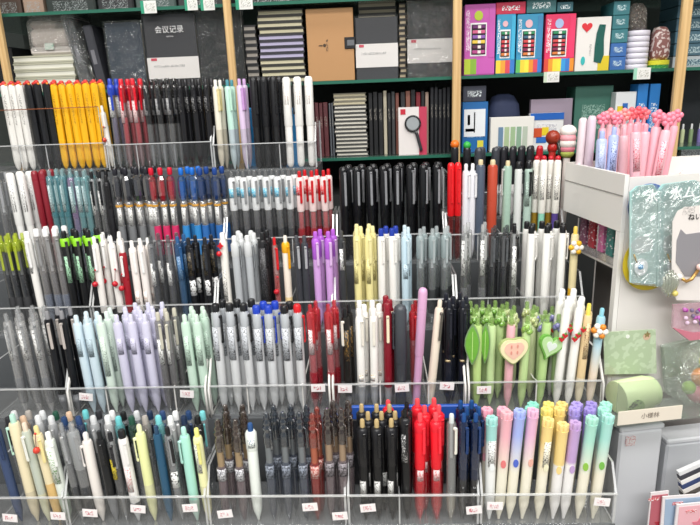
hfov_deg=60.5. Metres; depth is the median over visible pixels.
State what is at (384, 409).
pen
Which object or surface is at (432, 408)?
pen
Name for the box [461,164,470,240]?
ballpoint pen
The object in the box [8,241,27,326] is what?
pen
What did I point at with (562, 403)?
highlighter
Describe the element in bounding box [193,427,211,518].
ballpoint pen
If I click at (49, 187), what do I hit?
pen
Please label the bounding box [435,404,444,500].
pen
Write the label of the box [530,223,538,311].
ballpoint pen
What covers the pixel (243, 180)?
pen
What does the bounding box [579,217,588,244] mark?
pack
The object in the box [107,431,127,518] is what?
pen
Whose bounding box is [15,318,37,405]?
pen
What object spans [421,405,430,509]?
pen
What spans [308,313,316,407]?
pen
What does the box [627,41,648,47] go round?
tape roll
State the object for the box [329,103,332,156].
book
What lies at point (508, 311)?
ballpoint pen
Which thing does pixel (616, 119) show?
pen
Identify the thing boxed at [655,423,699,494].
case
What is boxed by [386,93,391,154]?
book
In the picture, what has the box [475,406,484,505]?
pen
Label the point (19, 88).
pen
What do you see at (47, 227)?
pen
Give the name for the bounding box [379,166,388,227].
marker pen
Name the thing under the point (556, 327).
ballpoint pen
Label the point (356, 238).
ballpoint pen
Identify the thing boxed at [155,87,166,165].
pen
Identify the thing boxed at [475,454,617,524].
tray
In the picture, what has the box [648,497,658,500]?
print
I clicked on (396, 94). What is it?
book
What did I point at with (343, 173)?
marker pen
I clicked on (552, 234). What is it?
ballpoint pen
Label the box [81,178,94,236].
pen
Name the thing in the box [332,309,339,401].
pen
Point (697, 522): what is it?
print
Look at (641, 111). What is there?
pen
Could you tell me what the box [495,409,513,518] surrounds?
highlighter
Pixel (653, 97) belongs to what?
box
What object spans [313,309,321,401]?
pen
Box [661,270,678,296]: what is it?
pouch
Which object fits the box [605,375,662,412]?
tape roll
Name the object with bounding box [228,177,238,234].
pen
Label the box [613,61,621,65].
print
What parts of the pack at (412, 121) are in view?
handle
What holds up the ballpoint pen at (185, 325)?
on the tray at (187, 394)
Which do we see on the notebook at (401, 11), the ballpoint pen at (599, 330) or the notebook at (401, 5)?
the notebook at (401, 5)
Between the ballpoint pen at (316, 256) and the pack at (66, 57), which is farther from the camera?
the pack at (66, 57)
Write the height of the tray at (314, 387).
0.079 m
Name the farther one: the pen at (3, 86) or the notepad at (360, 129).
the notepad at (360, 129)
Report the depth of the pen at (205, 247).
0.89 m
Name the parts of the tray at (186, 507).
panel, panel, panel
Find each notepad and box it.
[333,92,366,97]
[333,100,365,105]
[334,96,366,101]
[334,104,366,109]
[334,108,366,113]
[334,112,366,117]
[334,120,366,124]
[334,128,366,132]
[335,115,367,120]
[335,122,367,128]
[335,130,367,136]
[335,147,367,152]
[336,133,368,140]
[336,140,367,144]
[336,141,368,148]
[337,148,368,155]
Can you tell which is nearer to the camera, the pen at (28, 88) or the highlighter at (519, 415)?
the highlighter at (519, 415)
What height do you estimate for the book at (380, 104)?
0.123 m
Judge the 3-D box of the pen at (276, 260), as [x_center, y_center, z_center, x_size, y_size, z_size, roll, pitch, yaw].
[-0.109,0.032,0.893,0.011,0.140,0.017,-4,15,-7]
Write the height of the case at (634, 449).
0.182 m
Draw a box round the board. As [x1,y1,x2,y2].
[529,98,572,125]
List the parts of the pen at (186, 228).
knob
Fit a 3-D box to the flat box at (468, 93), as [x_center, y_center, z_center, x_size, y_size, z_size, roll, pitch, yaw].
[0.247,-0.341,1.214,0.045,0.030,0.061,-1,16,3]
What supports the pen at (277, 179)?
in the tray at (280, 257)
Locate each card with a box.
[622,248,658,289]
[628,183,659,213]
[671,205,699,299]
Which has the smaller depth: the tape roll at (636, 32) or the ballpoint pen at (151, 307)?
the ballpoint pen at (151, 307)
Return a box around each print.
[0,2,17,13]
[25,1,40,11]
[52,0,87,10]
[102,0,127,8]
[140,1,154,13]
[141,0,169,6]
[151,58,184,67]
[184,0,195,10]
[200,0,212,10]
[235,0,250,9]
[359,45,385,54]
[374,108,376,120]
[379,109,381,120]
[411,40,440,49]
[468,90,481,96]
[502,5,519,10]
[503,127,522,141]
[533,2,550,8]
[537,124,556,136]
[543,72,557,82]
[560,5,569,8]
[581,104,604,128]
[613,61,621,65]
[614,47,622,52]
[615,33,623,38]
[616,19,624,24]
[617,5,625,10]
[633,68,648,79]
[643,331,650,339]
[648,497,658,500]
[649,103,656,127]
[682,206,694,214]
[687,59,699,65]
[688,47,699,52]
[689,34,699,40]
[691,21,699,27]
[692,9,699,14]
[692,518,699,524]
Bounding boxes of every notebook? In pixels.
[104,22,149,88]
[142,13,201,87]
[195,10,246,85]
[243,25,259,33]
[243,32,258,38]
[245,38,259,45]
[245,45,260,51]
[245,58,260,64]
[246,52,259,58]
[247,65,261,71]
[248,71,262,77]
[257,8,305,17]
[257,15,305,23]
[257,21,305,28]
[258,33,306,41]
[259,27,306,35]
[259,40,306,47]
[260,46,307,53]
[260,52,307,59]
[260,58,307,65]
[261,64,307,71]
[262,70,308,76]
[282,76,305,81]
[305,7,354,81]
[355,16,397,79]
[358,3,395,8]
[358,7,396,14]
[358,14,395,17]
[397,3,405,12]
[397,8,405,18]
[397,14,405,24]
[397,25,405,33]
[397,30,405,39]
[397,36,405,42]
[398,19,406,25]
[398,41,405,49]
[398,47,406,52]
[398,52,405,58]
[398,57,405,63]
[398,63,405,69]
[398,68,406,73]
[398,73,406,77]
[407,1,452,77]
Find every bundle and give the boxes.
[30,20,73,55]
[628,3,646,30]
[676,460,699,494]
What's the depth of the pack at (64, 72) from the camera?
1.21 m
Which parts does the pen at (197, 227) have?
knob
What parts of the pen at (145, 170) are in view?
knob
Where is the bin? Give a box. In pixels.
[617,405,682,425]
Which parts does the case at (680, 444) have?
lid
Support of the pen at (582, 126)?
in the display
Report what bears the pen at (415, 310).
in the tray at (401, 386)
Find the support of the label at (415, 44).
attached to the notebook at (429, 24)
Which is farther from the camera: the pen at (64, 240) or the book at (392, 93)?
the book at (392, 93)
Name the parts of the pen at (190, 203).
knob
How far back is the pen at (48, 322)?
0.82 m
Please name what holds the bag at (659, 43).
on the candle tin
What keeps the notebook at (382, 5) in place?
on the notebook at (372, 11)
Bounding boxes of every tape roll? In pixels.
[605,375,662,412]
[624,53,647,58]
[625,58,647,64]
[625,64,646,69]
[626,47,648,53]
[627,36,649,41]
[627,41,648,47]
[628,30,649,36]
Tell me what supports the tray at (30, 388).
on the stand
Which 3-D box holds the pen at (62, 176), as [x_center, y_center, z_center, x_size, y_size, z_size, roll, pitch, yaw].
[-0.468,-0.075,1.000,0.013,0.162,0.015,0,15,6]
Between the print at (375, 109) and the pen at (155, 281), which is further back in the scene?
the print at (375, 109)
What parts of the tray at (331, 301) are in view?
panel, panel, panel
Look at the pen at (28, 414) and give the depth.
0.78 m
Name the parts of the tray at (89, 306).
panel, panel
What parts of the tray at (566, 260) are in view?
panel, panel, panel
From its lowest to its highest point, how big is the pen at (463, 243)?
0.151 m
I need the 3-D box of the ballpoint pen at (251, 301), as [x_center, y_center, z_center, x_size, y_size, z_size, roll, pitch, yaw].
[-0.130,0.126,0.831,0.016,0.158,0.014,11,20,39]
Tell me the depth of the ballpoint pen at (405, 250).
0.88 m
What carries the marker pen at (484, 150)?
in the tray at (485, 208)
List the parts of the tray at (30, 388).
panel, panel, panel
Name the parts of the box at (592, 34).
printed panel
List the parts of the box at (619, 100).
printed panel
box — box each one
[0,47,31,92]
[460,101,487,152]
[461,3,495,75]
[461,86,485,101]
[494,14,515,74]
[496,1,525,14]
[514,13,543,73]
[524,0,555,15]
[529,112,563,149]
[541,13,575,72]
[553,2,572,13]
[573,16,611,71]
[600,1,630,16]
[608,57,625,69]
[609,43,626,56]
[610,29,627,43]
[610,91,636,127]
[611,15,628,29]
[630,84,648,121]
[645,84,660,131]
[659,5,699,22]
[659,18,699,32]
[660,0,699,10]
[667,56,699,67]
[669,43,699,56]
[670,31,699,44]
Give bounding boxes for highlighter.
[479,406,492,506]
[484,415,497,518]
[495,406,508,489]
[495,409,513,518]
[506,407,525,518]
[519,407,538,518]
[521,405,535,488]
[527,401,538,484]
[534,416,553,518]
[536,406,553,476]
[543,401,553,482]
[548,405,565,498]
[549,421,569,518]
[556,401,567,420]
[560,419,581,518]
[564,405,580,490]
[571,401,582,485]
[575,414,598,518]
[579,406,595,464]
[585,401,596,484]
[590,406,609,490]
[590,412,614,518]
[600,401,612,412]
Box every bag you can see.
[629,184,657,284]
[648,26,669,60]
[656,180,699,286]
[681,359,699,402]
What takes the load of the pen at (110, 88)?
in the tray at (210, 165)
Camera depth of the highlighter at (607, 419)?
0.72 m
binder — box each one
[64,17,95,83]
[82,25,111,89]
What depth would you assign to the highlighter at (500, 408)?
0.74 m
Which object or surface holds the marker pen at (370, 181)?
in the tray at (428, 256)
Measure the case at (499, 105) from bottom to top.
0.112 m
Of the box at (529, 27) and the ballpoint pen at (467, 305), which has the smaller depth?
the ballpoint pen at (467, 305)
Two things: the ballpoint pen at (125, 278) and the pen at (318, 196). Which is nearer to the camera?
the ballpoint pen at (125, 278)
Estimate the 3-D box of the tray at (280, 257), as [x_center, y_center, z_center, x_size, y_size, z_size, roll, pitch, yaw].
[-0.112,-0.046,1.016,0.177,0.078,0.096,-1,16,3]
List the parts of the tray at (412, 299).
panel, panel, panel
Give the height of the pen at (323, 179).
0.147 m
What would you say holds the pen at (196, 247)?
in the tray at (144, 305)
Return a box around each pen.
[0,81,21,169]
[0,184,14,258]
[0,244,17,322]
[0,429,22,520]
[3,172,22,260]
[4,322,26,410]
[4,416,22,485]
[5,172,26,266]
[5,413,39,520]
[6,244,27,330]
[7,81,28,169]
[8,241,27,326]
[10,410,18,419]
[14,81,36,169]
[14,243,34,321]
[15,171,27,230]
[15,241,30,293]
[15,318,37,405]
[16,172,40,267]
[16,314,38,395]
[17,322,40,410]
[19,415,27,425]
[21,422,50,520]
[22,241,40,326]
[23,80,44,168]
[23,84,39,167]
[23,231,46,321]
[25,171,47,264]
[25,410,33,435]
[29,318,47,394]
[30,314,51,398]
[31,81,47,165]
[31,171,54,266]
[31,322,52,411]
[32,80,53,168]
[33,228,55,329]
[33,425,61,520]
[34,415,43,434]
[38,170,58,266]
[39,410,47,439]
[41,80,61,168]
[41,228,61,310]
[41,317,55,381]
[43,226,59,305]
[44,311,67,412]
[44,431,71,518]
[47,169,61,225]
[47,178,64,265]
[47,415,72,509]
[49,81,68,167]
[51,228,69,314]
[52,226,70,305]
[52,411,76,500]
[53,177,68,237]
[54,307,75,406]
[56,176,72,262]
[57,80,76,167]
[57,84,71,164]
[58,310,80,412]
[59,177,72,239]
[60,230,80,321]
[61,176,73,227]
[61,225,78,298]
[61,416,85,508]
[61,432,83,518]
[65,80,85,167]
[66,411,89,495]
[67,307,88,406]
[68,176,84,256]
[68,179,84,262]
[69,228,83,317]
[71,431,93,518]
[72,230,92,317]
[73,80,92,167]
[73,315,96,411]
[74,178,83,230]
[75,179,86,229]
[75,415,90,486]
[79,432,105,520]
[81,80,100,166]
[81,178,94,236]
[82,177,95,226]
[82,228,95,310]
[82,409,100,476]
[83,311,105,386]
[83,315,105,411]
[84,230,101,315]
[89,171,101,233]
[89,179,102,231]
[90,79,107,166]
[90,415,104,486]
[91,236,107,319]
[92,227,107,304]
[93,311,109,396]
[95,410,110,459]
[96,79,114,165]
[96,170,105,227]
[96,315,118,411]
[96,430,118,520]
[97,171,109,238]
[99,234,115,313]
[100,106,113,166]
[101,232,116,313]
[103,175,118,264]
[103,311,124,406]
[104,415,122,478]
[107,79,120,166]
[107,236,123,329]
[107,307,126,400]
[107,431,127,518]
[109,410,128,500]
[112,168,128,258]
[113,79,127,166]
[113,314,134,411]
[115,416,122,428]
[116,233,125,304]
[117,428,140,520]
[118,79,131,166]
[118,245,132,313]
[119,167,129,247]
[120,411,140,500]
[122,168,137,258]
[122,310,141,405]
[125,79,138,162]
[125,84,137,164]
[127,314,147,411]
[128,415,148,509]
[129,240,143,313]
[130,78,143,165]
[130,166,140,237]
[132,302,148,395]
[133,167,147,247]
[133,410,140,425]
[133,424,157,519]
[135,306,148,394]
[137,78,150,165]
[137,81,148,162]
[137,238,145,309]
[137,240,152,307]
[137,310,154,405]
[139,166,154,259]
[141,314,160,411]
[142,415,160,509]
[143,87,154,165]
[143,167,157,261]
[145,237,158,311]
[145,302,149,320]
[147,410,160,483]
[148,168,164,255]
[148,306,154,321]
[149,87,160,165]
[150,166,165,259]
[150,244,160,309]
[150,309,167,405]
[150,425,172,519]
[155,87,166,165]
[155,312,170,409]
[155,415,173,508]
[157,167,172,260]
[157,241,169,323]
[159,302,173,394]
[159,410,177,500]
[160,87,171,163]
[162,86,173,164]
[163,308,173,379]
[164,312,178,409]
[165,426,182,518]
[166,86,176,165]
[166,167,181,254]
[166,243,177,326]
[167,415,184,503]
[172,86,182,164]
[172,307,185,403]
[172,410,188,499]
[175,236,187,320]
[175,243,184,313]
[177,79,189,165]
[177,167,191,243]
[178,426,199,519]
[180,415,187,431]
[181,234,191,305]
[181,314,199,410]
[183,79,195,165]
[184,166,194,241]
[185,237,199,315]
[185,410,201,499]
[188,306,201,399]
[189,167,202,260]
[190,79,202,165]
[190,310,204,404]
[192,235,205,312]
[193,314,208,405]
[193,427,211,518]
[194,415,209,484]
[195,166,204,234]
[196,79,207,164]
[196,168,209,243]
[199,306,207,320]
[199,410,214,499]
[200,309,217,404]
[201,237,213,323]
[203,78,214,162]
[203,166,216,251]
[208,234,220,302]
[209,78,219,164]
[211,167,222,250]
[211,303,227,410]
[212,80,224,166]
[214,422,227,519]
[216,232,232,302]
[218,80,228,167]
[218,166,231,257]
[218,299,233,404]
[221,412,234,510]
[222,405,235,500]
[224,80,236,168]
[225,302,241,410]
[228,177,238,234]
[230,80,239,167]
[231,235,243,301]
[231,419,245,519]
[233,299,247,404]
[235,176,244,237]
[236,79,248,167]
[237,233,248,307]
[239,177,249,234]
[239,302,255,409]
[239,404,248,488]
[240,414,252,510]
[242,79,251,166]
[244,235,256,304]
[245,422,261,519]
[246,176,255,232]
[247,298,260,404]
[249,77,261,167]
[250,232,261,304]
[251,177,260,239]
[252,305,267,409]
[256,77,265,166]
[257,175,265,231]
[258,232,271,304]
[259,301,271,404]
[260,77,271,167]
[262,176,272,248]
[262,413,275,519]
[264,230,275,300]
[264,304,278,409]
[267,77,275,166]
[268,175,277,247]
[269,76,281,166]
[270,404,282,509]
[271,300,284,403]
[272,237,280,309]
[273,176,283,248]
[276,76,286,165]
[278,412,291,519]
[280,77,293,166]
[280,175,288,241]
[280,304,294,409]
[281,235,292,300]
[285,176,293,256]
[286,301,297,403]
[286,408,297,509]
[291,77,304,166]
[291,174,299,241]
[293,235,304,323]
[293,303,306,408]
[295,413,308,519]
[296,171,304,242]
[301,235,310,325]
[302,76,314,165]
[302,169,309,256]
[302,405,314,502]
[308,170,316,235]
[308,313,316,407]
[308,415,319,519]
[311,231,322,325]
[313,169,321,232]
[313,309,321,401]
[313,408,323,510]
[318,229,326,321]
[320,170,328,235]
[323,409,334,519]
[324,231,333,325]
[326,169,332,234]
[326,313,334,404]
[329,401,340,509]
[330,229,339,321]
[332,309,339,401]
[337,230,347,315]
[337,409,347,511]
[339,167,349,259]
[341,308,351,408]
[343,400,353,509]
[345,164,353,254]
[347,304,355,403]
[352,166,361,225]
[353,224,358,308]
[353,228,362,307]
[355,308,365,404]
[356,300,361,308]
[356,403,365,426]
[357,418,369,519]
[358,164,366,236]
[358,226,365,303]
[361,304,369,402]
[364,228,373,319]
[364,411,373,503]
[366,166,375,232]
[368,300,374,336]
[369,307,378,404]
[370,164,378,253]
[370,226,377,307]
[371,404,379,419]
[371,419,382,518]
[376,303,384,402]
[377,228,385,304]
[378,411,387,509]
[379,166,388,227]
[382,295,388,311]
[382,399,393,412]
[383,163,391,228]
[383,226,389,298]
[383,303,391,401]
[384,404,392,425]
[386,299,394,402]
[386,418,396,518]
[388,228,396,308]
[392,304,406,404]
[392,410,401,509]
[393,165,401,236]
[393,225,400,303]
[397,163,404,231]
[399,408,411,518]
[401,225,405,298]
[401,229,409,320]
[401,401,411,485]
[406,165,414,257]
[406,227,411,320]
[410,162,417,253]
[411,313,416,380]
[412,287,427,403]
[412,398,421,493]
[414,309,416,345]
[414,413,425,518]
[416,237,422,303]
[419,164,427,256]
[421,235,427,295]
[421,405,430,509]
[422,162,430,252]
[427,299,443,403]
[428,237,435,322]
[428,397,436,493]
[430,412,441,518]
[432,164,440,256]
[433,234,439,306]
[434,162,442,251]
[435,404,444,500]
[440,237,448,297]
[441,293,448,394]
[444,300,453,403]
[445,234,451,297]
[447,162,454,215]
[448,413,457,517]
[450,140,458,216]
[450,296,456,399]
[454,162,461,215]
[455,292,462,393]
[455,400,463,500]
[458,300,467,400]
[459,413,468,517]
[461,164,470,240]
[461,233,466,297]
[463,141,470,170]
[463,296,469,386]
[464,324,481,404]
[464,406,471,508]
[465,231,469,295]
[468,163,476,258]
[468,400,475,500]
[469,315,479,397]
[470,412,481,516]
[472,311,481,321]
[474,148,482,170]
[475,159,484,258]
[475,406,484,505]
[478,307,486,323]
[479,147,485,164]
[479,233,484,306]
[481,315,492,397]
[482,323,495,403]
[483,230,486,307]
[484,311,493,321]
[486,159,497,257]
[488,236,495,310]
[491,147,499,211]
[491,234,498,306]
[491,307,498,323]
[494,315,505,397]
[496,146,501,213]
[498,311,507,391]
[498,324,528,406]
[499,147,506,214]
[499,236,508,310]
[501,160,511,248]
[503,233,511,308]
[503,308,510,385]
[504,146,508,159]
[506,316,517,369]
[509,147,515,214]
[509,223,516,309]
[510,225,516,311]
[510,312,519,390]
[512,161,524,252]
[517,146,523,210]
[518,322,532,406]
[520,221,529,311]
[521,145,525,211]
[521,308,530,326]
[522,161,532,236]
[524,225,537,308]
[526,146,532,165]
[526,160,533,223]
[526,316,537,396]
[528,311,539,374]
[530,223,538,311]
[531,156,539,231]
[532,313,540,390]
[535,221,544,312]
[535,321,543,383]
[536,145,542,160]
[537,155,547,231]
[537,321,562,405]
[540,225,552,316]
[541,317,549,385]
[544,156,553,224]
[545,130,560,213]
[545,223,554,316]
[546,313,554,389]
[547,292,563,394]
[548,220,559,312]
[551,156,561,228]
[551,321,559,400]
[553,300,572,405]
[555,225,568,305]
[557,288,565,299]
[560,125,576,223]
[560,296,572,394]
[561,292,576,394]
[565,299,585,403]
[567,226,583,294]
[570,288,576,301]
[570,296,584,390]
[575,118,586,164]
[575,306,591,400]
[584,116,596,166]
[586,308,608,400]
[595,131,606,168]
[596,112,609,138]
[605,108,616,169]
[606,127,618,171]
[611,112,623,171]
[617,108,630,168]
[617,128,628,173]
[626,107,637,174]
[630,124,640,176]
[634,106,644,131]
[640,107,650,131]
[641,124,649,175]
[645,109,665,175]
[652,112,675,175]
[663,109,683,174]
[679,124,684,153]
[688,124,693,141]
[696,124,699,141]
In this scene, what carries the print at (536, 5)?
attached to the flat box at (546, 7)
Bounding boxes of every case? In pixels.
[487,94,519,149]
[603,411,664,524]
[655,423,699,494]
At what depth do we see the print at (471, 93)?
1.18 m
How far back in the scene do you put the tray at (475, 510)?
0.74 m
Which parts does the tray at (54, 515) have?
panel, panel, panel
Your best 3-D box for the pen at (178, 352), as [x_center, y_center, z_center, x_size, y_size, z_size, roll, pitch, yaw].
[-0.238,0.134,0.837,0.011,0.147,0.014,0,15,8]
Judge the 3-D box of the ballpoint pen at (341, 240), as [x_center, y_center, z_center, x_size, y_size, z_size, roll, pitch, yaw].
[-0.010,0.025,0.890,0.011,0.147,0.015,-4,15,-7]
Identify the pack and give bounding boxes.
[0,0,23,13]
[12,54,75,63]
[13,62,77,70]
[14,69,79,78]
[15,76,81,84]
[22,0,46,12]
[46,0,97,11]
[97,0,135,8]
[135,0,177,7]
[178,0,234,5]
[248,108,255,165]
[252,0,294,1]
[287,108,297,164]
[398,106,426,154]
[488,116,533,151]
[566,85,613,147]
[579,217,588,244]
[587,220,597,248]
[597,224,606,252]
[603,329,656,373]
[605,227,615,257]
[647,490,668,524]
[660,493,699,524]
[671,302,699,340]
[674,502,699,524]
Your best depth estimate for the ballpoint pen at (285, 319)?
0.81 m
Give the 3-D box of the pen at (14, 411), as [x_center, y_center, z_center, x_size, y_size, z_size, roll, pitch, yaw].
[-0.432,0.260,0.799,0.015,0.138,0.014,11,21,40]
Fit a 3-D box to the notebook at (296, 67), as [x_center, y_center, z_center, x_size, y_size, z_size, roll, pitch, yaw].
[-0.131,-0.399,1.235,0.088,0.011,0.090,-1,16,3]
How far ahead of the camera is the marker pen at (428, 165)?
0.98 m
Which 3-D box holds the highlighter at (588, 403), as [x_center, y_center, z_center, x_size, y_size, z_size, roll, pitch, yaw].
[0.304,0.242,0.770,0.015,0.136,0.015,-4,15,-9]
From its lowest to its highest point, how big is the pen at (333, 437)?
0.157 m
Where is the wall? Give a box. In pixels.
[0,32,24,162]
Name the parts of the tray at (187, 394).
edge trim, panel, panel, edge trim, panel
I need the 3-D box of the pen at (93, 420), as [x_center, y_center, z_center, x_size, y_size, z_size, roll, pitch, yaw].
[-0.321,0.261,0.776,0.015,0.140,0.014,11,20,38]
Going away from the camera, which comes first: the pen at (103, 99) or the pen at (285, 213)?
the pen at (285, 213)
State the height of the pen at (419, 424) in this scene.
0.148 m
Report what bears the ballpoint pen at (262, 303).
on the tray at (314, 387)
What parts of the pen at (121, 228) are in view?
knob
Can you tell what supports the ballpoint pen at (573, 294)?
in the tray at (480, 389)
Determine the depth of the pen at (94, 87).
1.03 m
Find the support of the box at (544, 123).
on the glass shelf at (685, 145)
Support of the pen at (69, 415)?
in the tray at (186, 507)
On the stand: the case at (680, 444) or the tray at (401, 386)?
the tray at (401, 386)
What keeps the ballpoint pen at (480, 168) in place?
on the tray at (454, 250)
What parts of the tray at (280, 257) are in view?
panel, panel, panel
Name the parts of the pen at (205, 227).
knob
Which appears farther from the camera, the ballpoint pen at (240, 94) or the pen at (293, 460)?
the ballpoint pen at (240, 94)
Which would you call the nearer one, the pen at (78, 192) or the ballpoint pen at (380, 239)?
the ballpoint pen at (380, 239)
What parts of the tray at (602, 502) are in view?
panel, panel, panel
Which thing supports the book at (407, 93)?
on the glass shelf at (685, 145)
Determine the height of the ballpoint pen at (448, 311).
0.153 m
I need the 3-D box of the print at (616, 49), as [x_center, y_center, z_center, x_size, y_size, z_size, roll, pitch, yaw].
[0.519,-0.411,1.160,0.017,0.010,0.001,-1,16,3]
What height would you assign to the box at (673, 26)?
0.023 m
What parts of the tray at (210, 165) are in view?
panel, panel, panel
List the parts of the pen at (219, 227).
knob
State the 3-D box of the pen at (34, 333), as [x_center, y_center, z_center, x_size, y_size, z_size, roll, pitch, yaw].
[-0.425,0.141,0.830,0.012,0.150,0.015,-4,15,-3]
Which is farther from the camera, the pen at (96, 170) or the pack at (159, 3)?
the pack at (159, 3)
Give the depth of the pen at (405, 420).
0.73 m
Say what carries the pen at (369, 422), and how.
in the tray at (475, 510)
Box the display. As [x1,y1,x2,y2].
[563,155,699,426]
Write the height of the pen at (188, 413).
0.135 m
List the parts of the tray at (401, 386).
edge trim, panel, panel, edge trim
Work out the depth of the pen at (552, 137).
0.96 m
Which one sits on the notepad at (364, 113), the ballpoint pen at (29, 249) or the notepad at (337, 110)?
the notepad at (337, 110)
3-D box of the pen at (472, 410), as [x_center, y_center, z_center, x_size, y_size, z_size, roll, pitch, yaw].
[0.154,0.243,0.764,0.012,0.148,0.015,-6,16,-12]
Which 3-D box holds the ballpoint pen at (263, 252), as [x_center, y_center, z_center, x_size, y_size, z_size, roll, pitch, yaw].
[-0.126,0.028,0.895,0.015,0.148,0.018,-7,16,-15]
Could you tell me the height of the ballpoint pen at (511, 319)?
0.131 m
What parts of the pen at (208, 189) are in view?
knob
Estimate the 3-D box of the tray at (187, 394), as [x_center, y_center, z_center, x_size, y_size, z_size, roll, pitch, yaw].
[-0.291,0.166,0.869,0.195,0.079,0.102,-1,16,3]
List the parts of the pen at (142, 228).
knob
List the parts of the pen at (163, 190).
knob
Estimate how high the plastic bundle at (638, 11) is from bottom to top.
0.049 m
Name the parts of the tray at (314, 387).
edge trim, panel, panel, edge trim, panel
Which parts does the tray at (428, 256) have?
panel, panel, panel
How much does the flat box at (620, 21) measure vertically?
0.024 m
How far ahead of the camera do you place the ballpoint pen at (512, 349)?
0.79 m
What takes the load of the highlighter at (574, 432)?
in the tray at (602, 502)
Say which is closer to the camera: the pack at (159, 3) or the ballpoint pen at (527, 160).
the ballpoint pen at (527, 160)
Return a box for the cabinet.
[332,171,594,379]
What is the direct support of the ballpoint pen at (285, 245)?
in the tray at (331, 301)
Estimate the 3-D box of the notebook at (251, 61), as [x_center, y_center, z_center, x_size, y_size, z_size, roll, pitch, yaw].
[-0.194,-0.412,1.238,0.024,0.012,0.090,-1,16,3]
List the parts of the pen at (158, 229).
knob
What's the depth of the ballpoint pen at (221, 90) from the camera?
1.04 m
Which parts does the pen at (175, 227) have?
knob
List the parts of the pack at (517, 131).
printed panel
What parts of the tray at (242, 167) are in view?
panel, panel, panel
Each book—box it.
[314,102,316,147]
[315,102,321,156]
[319,102,324,156]
[323,102,330,156]
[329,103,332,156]
[331,103,336,155]
[368,93,373,154]
[373,92,378,154]
[378,93,383,154]
[382,91,387,154]
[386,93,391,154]
[390,92,395,154]
[395,93,398,153]
[399,92,404,106]
[404,91,409,106]
[408,90,414,106]
[415,92,419,106]
[418,91,423,106]
[424,92,428,152]
[427,87,433,152]
[434,87,437,152]
[438,88,445,152]
[438,89,441,152]
[442,87,449,152]
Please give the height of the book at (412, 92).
0.127 m
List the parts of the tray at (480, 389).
edge trim, panel, panel, edge trim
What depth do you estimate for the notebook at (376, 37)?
1.17 m
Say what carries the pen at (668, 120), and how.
in the display
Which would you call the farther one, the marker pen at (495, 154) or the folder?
the marker pen at (495, 154)
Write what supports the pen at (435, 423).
in the tray at (475, 510)
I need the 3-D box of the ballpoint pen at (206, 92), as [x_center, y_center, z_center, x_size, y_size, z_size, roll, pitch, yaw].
[-0.243,-0.240,1.033,0.011,0.148,0.014,-1,15,2]
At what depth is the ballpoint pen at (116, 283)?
0.90 m
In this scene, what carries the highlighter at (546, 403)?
in the tray at (602, 502)
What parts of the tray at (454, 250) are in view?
panel, panel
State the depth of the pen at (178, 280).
0.91 m
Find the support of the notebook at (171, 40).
on the glass shelf at (638, 73)
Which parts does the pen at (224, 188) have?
knob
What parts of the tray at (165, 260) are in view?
panel, panel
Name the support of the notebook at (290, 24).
on the notebook at (298, 30)
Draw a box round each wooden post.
[0,10,12,85]
[222,0,243,163]
[451,0,461,161]
[669,0,693,156]
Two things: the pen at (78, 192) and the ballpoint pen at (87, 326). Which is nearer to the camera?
the ballpoint pen at (87, 326)
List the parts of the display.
panel, corner post, panel, panel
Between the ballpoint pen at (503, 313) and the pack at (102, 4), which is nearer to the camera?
the ballpoint pen at (503, 313)
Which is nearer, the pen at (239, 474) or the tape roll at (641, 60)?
the pen at (239, 474)
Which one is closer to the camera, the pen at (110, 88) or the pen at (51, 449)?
the pen at (51, 449)
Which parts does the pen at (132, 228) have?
knob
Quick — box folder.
[352,404,477,483]
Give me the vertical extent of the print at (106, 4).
0.017 m
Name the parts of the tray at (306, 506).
panel, panel, panel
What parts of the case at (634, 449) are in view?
lid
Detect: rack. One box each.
[667,71,699,151]
[677,149,699,155]
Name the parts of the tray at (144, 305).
panel, panel, panel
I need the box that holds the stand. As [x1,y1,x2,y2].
[0,161,614,524]
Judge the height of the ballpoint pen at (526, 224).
0.147 m
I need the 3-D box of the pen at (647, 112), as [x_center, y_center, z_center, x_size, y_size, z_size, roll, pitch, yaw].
[0.448,-0.165,0.927,0.020,0.147,0.011,-2,16,2]
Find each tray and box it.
[0,106,128,172]
[0,213,128,270]
[0,273,117,332]
[0,345,95,413]
[0,435,91,524]
[63,434,225,524]
[66,340,218,417]
[91,272,221,318]
[105,125,224,171]
[110,211,231,267]
[206,434,347,524]
[207,335,335,417]
[212,120,321,171]
[216,267,332,324]
[225,206,336,265]
[332,355,466,415]
[334,264,454,324]
[336,206,444,262]
[347,454,481,524]
[441,206,562,261]
[443,168,522,218]
[449,259,583,320]
[466,340,604,407]
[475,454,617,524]
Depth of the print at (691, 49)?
1.20 m
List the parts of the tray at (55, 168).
panel, panel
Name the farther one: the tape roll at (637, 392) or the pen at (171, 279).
the pen at (171, 279)
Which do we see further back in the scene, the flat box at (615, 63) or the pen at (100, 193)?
the flat box at (615, 63)
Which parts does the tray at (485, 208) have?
panel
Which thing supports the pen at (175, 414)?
in the tray at (186, 507)
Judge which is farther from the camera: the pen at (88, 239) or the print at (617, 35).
the print at (617, 35)
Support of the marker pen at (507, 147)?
in the tray at (485, 208)
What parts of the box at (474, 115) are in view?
printed panel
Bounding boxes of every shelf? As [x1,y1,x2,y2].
[0,67,699,97]
[0,140,699,165]
[1,0,660,34]
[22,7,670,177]
[566,240,613,267]
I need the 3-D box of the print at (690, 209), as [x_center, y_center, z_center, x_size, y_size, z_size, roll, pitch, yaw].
[0.424,-0.065,0.752,0.016,0.010,0.001,-4,16,-6]
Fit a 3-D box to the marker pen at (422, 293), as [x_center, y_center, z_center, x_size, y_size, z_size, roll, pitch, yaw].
[0.093,0.117,0.800,0.021,0.175,0.012,0,16,8]
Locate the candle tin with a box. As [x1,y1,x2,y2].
[647,60,669,68]
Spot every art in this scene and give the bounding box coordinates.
[170,472,179,488]
[189,280,196,295]
[196,277,201,292]
[205,280,210,295]
[212,276,219,291]
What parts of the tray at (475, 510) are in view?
panel, panel, panel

